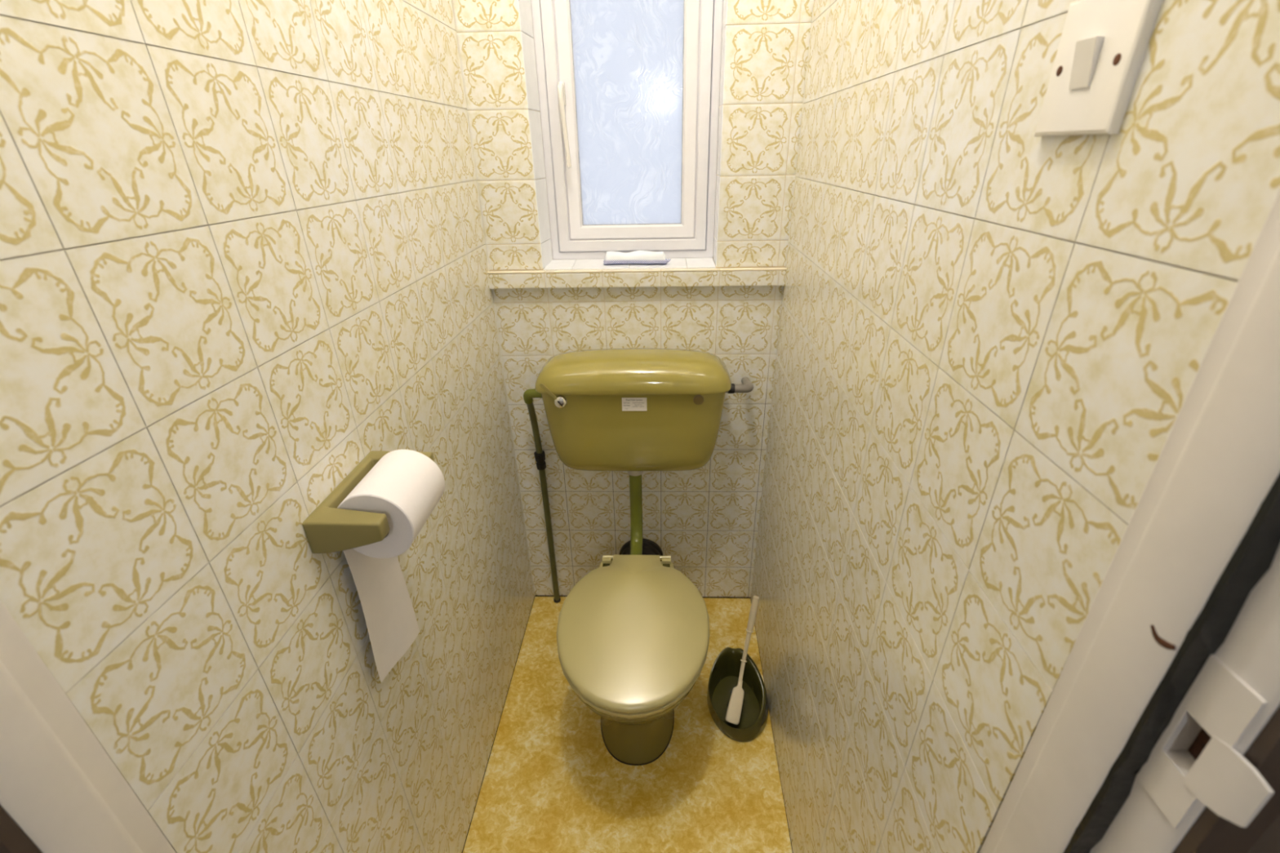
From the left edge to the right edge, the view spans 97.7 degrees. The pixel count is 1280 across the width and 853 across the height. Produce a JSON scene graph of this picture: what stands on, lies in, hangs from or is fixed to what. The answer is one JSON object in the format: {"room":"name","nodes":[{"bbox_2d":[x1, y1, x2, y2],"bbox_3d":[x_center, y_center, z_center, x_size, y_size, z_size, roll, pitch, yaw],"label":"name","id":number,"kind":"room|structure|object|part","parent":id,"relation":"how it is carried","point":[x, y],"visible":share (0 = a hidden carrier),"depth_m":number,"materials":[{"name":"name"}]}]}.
{"room":"bathroom","nodes":[
{"label":"bathroom","id":0,"kind":"room"},
{"bbox_2d":[0,0,534,852],"bbox_3d":[-0.464,-0.351,0.837,0.095,2.740,1.225,0,26,2],"label":"wall","id":1,"kind":"structure","parent":0,"point":[243,257],"depth_m":0.62,"materials":[{"name":"beige tile"}]},
{"bbox_2d":[302,450,434,553],"bbox_3d":[-0.377,0.102,0.803,0.100,0.050,0.192,0,26,2],"label":"toilet roll holder","id":2,"kind":"object","parent":1,"relation":"attached to","point":[328,529],"visible":0.69,"depth_m":0.72,"materials":[{"name":"green ceramic"}]},
{"bbox_2d":[337,449,444,682],"bbox_3d":[-0.356,0.228,0.863,0.108,0.363,0.141,0,26,2],"label":"toilet roll","id":3,"kind":"object","parent":2,"relation":"on","point":[406,486],"visible":0.79,"depth_m":0.82,"materials":[{"name":"white paper"}]},
{"bbox_2d":[462,595,535,852],"bbox_3d":[-0.397,0.874,1.443,0.006,0.002,1.225,0,26,2],"label":"baseboard","id":4,"kind":"structure","parent":1,"relation":"attached to","point":[535,596],"depth_m":1.51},
{"bbox_2d":[462,596,792,852],"bbox_3d":[-0.008,0.903,1.394,0.820,0.020,1.315,0,26,2],"label":"floor","id":5,"kind":"structure","parent":0,"point":[552,784],"depth_m":1.41,"materials":[{"name":"yellow carpet"}]},
{"bbox_2d":[523,388,560,603],"bbox_3d":[-0.283,0.256,1.754,0.072,0.831,0.090,0,26,2],"label":"supply pipe","id":6,"kind":"object","parent":5,"relation":"on","point":[529,394],"visible":0.9,"depth_m":1.73,"materials":[{"name":"green metal"}]},
{"bbox_2d":[556,555,709,765],"bbox_3d":[-0.011,0.589,1.479,0.363,0.468,0.603,0,26,2],"label":"toilet","id":7,"kind":"object","parent":5,"relation":"on","point":[633,633],"visible":1,"depth_m":1.28,"materials":[{"name":"ceramic"}]},
{"bbox_2d":[626,471,643,555],"bbox_3d":[-0.013,0.269,1.625,0.052,0.280,0.189,0,26,2],"label":"pipe","id":8,"kind":"object","parent":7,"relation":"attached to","point":[635,477],"visible":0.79,"depth_m":1.67,"materials":[{"name":"green plastic"}]},
{"bbox_2d":[618,538,662,555],"bbox_3d":[0.001,0.474,1.827,0.150,0.150,0.157,0,26,2],"label":"connector","id":9,"kind":"object","parent":7,"relation":"attached to","point":[649,547],"visible":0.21,"depth_m":1.85,"materials":[{"name":"black rubber"}]},
{"bbox_2d":[706,647,768,742],"bbox_3d":[0.276,0.732,1.573,0.172,0.118,0.250,0,26,2],"label":"toilet brush holder","id":10,"kind":"object","parent":5,"relation":"on","point":[725,671],"visible":0.94,"depth_m":1.58,"materials":[{"name":"green plastic"}]},
{"bbox_2d":[721,595,759,725],"bbox_3d":[0.280,0.637,1.527,0.047,0.293,0.207,10,29,21],"label":"toilet brush","id":11,"kind":"object","parent":10,"relation":"in","point":[733,713],"visible":1,"depth_m":1.54,"materials":[{"name":"beige plastic"}]},
{"bbox_3d":[0.296,0.594,1.547,0.020,0.234,0.125,12,29,25],"label":"handle","id":12,"kind":"part","parent":11,"relation":"part of","materials":[{"name":"beige plastic"}]},
{"bbox_2d":[452,0,813,597],"bbox_3d":[-0.005,-0.660,1.440,0.970,2.740,0.160,0,26,2],"label":"wall","id":13,"kind":"structure","parent":0,"point":[706,518],"depth_m":1.52,"materials":[{"name":"tile"}]},
{"bbox_2d":[517,0,728,270],"bbox_3d":[-0.035,-0.833,1.321,0.461,0.888,0.101,0,26,2],"label":"window frame","id":14,"kind":"structure","parent":13,"relation":"attached to","point":[524,6],"depth_m":1.41,"materials":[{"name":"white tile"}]},
{"bbox_2d":[603,249,671,264],"bbox_3d":[-0.007,-0.455,1.502,0.180,0.034,0.050,0,26,2],"label":"cloth","id":15,"kind":"object","parent":14,"relation":"on","point":[640,256],"visible":1,"depth_m":1.49,"materials":[{"name":"white fabric"}]},
{"bbox_2d":[530,0,723,259],"bbox_3d":[-0.028,-0.862,1.371,0.448,0.876,0.102,0,26,2],"label":"window","id":16,"kind":"structure","parent":13,"relation":"in","point":[628,90],"depth_m":1.42,"materials":[{"name":"white plastic"}]},
{"bbox_3d":[-0.192,-0.819,1.377,0.016,0.050,0.012,0,26,2],"label":"handle","id":17,"kind":"part","parent":16,"relation":"part of","materials":[{"name":"white plastic"}]},
{"bbox_3d":[-0.187,-0.748,1.394,0.023,0.186,0.033,0,26,2],"label":"handle lever","id":18,"kind":"part","parent":16,"relation":"part of","materials":[{"name":"white plastic"}]},
{"bbox_3d":[-0.028,-0.867,1.379,0.269,0.697,0.006,0,26,2],"label":"pane","id":19,"kind":"part","parent":16,"relation":"part of","materials":[{"name":"clear glass"}]},
{"bbox_2d":[534,347,731,471],"bbox_3d":[-0.016,-0.036,1.539,0.514,0.346,0.215,0,26,2],"label":"cistern","id":20,"kind":"object","parent":13,"relation":"attached to","point":[624,409],"visible":1,"depth_m":1.45,"materials":[{"name":"ceramic"}]},
{"bbox_3d":[-0.228,-0.086,1.413,0.047,0.057,0.007,-11,28,-20],"label":"flush lever","id":21,"kind":"part","parent":20,"relation":"part of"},
{"bbox_3d":[-0.204,-0.063,1.434,0.032,0.032,0.018,0,26,2],"label":"flush knob","id":22,"kind":"part","parent":20,"relation":"part of","materials":[{"name":"silver metal"}]},
{"bbox_3d":[-0.018,-0.158,1.484,0.514,0.079,0.204,0,26,2],"label":"lid","id":23,"kind":"part","parent":20,"relation":"part of","materials":[{"name":"ceramic"}]},
{"bbox_3d":[-0.015,-0.008,1.567,0.489,0.270,0.189,0,26,2],"label":"tank","id":24,"kind":"part","parent":20,"relation":"part of","materials":[{"name":"ceramic"}]},
{"bbox_2d":[725,377,753,393],"bbox_3d":[0.268,-0.115,1.550,0.086,0.042,0.115,0,26,2],"label":"pipe","id":25,"kind":"object","parent":20,"relation":"attached to","point":[747,386],"visible":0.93,"depth_m":1.50,"materials":[{"name":"grey plastic"}]},
{"bbox_2d":[487,266,786,288],"bbox_3d":[-0.009,-0.391,1.472,0.783,0.043,0.027,0,26,2],"label":"window sill","id":26,"kind":"structure","parent":13,"relation":"attached to","point":[752,276],"depth_m":1.46,"materials":[{"name":"tile"}]},
{"bbox_2d":[534,595,750,598],"bbox_3d":[0.007,0.601,1.977,0.766,0.002,0.004,0,26,2],"label":"baseboard","id":27,"kind":"structure","parent":13,"relation":"attached to","point":[535,595],"depth_m":1.97,"materials":[{"name":"beige tile"}]},
{"bbox_2d":[751,0,1279,852],"bbox_3d":[0.385,-0.358,0.814,0.146,2.740,1.206,0,26,2],"label":"wall","id":28,"kind":"structure","parent":0,"point":[994,335],"depth_m":0.56,"materials":[{"name":"beige tile"}]},
{"bbox_2d":[750,597,792,852],"bbox_3d":[0.356,0.867,1.427,0.006,0.002,1.200,1,26,3],"label":"baseboard","id":29,"kind":"structure","parent":28,"relation":"attached to","point":[750,597],"depth_m":1.46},
{"bbox_2d":[1034,0,1162,136],"bbox_3d":[0.312,-0.250,0.387,0.016,0.086,0.086,0,26,2],"label":"light switch","id":30,"kind":"object","parent":28,"relation":"attached to","point":[1103,45],"visible":1,"depth_m":0.38,"materials":[{"name":"white plastic"}]},
{"bbox_3d":[-0.012,-0.066,0.242,2.400,2.740,0.103,0,26,2],"label":"wall","id":31,"kind":"structure","parent":0,"visible":0},
{"bbox_2d":[0,189,1279,852],"bbox_3d":[-0.056,0.247,0.390,0.900,2.050,0.121,0,26,2],"label":"door frame","id":32,"kind":"structure","parent":31,"relation":"in","point":[1157,731],"depth_m":0.33,"materials":[{"name":"white paint"}]},
{"bbox_3d":[-0.471,0.276,0.383,0.072,2.020,0.014,0,26,2],"label":"architrave","id":33,"kind":"part","parent":32,"relation":"part of","materials":[{"name":"brown paint"}]},
{"bbox_3d":[0.310,0.182,0.305,0.005,0.108,0.049,-2,26,-2],"label":"strike plate","id":34,"kind":"part","parent":32,"relation":"part of","materials":[{"name":"white paint"}]},
{"bbox_3d":[0.354,0.281,0.339,0.078,2.020,0.007,0,26,2],"label":"architrave","id":35,"kind":"part","parent":32,"relation":"part of","materials":[{"name":"brown paint"}]}
]}

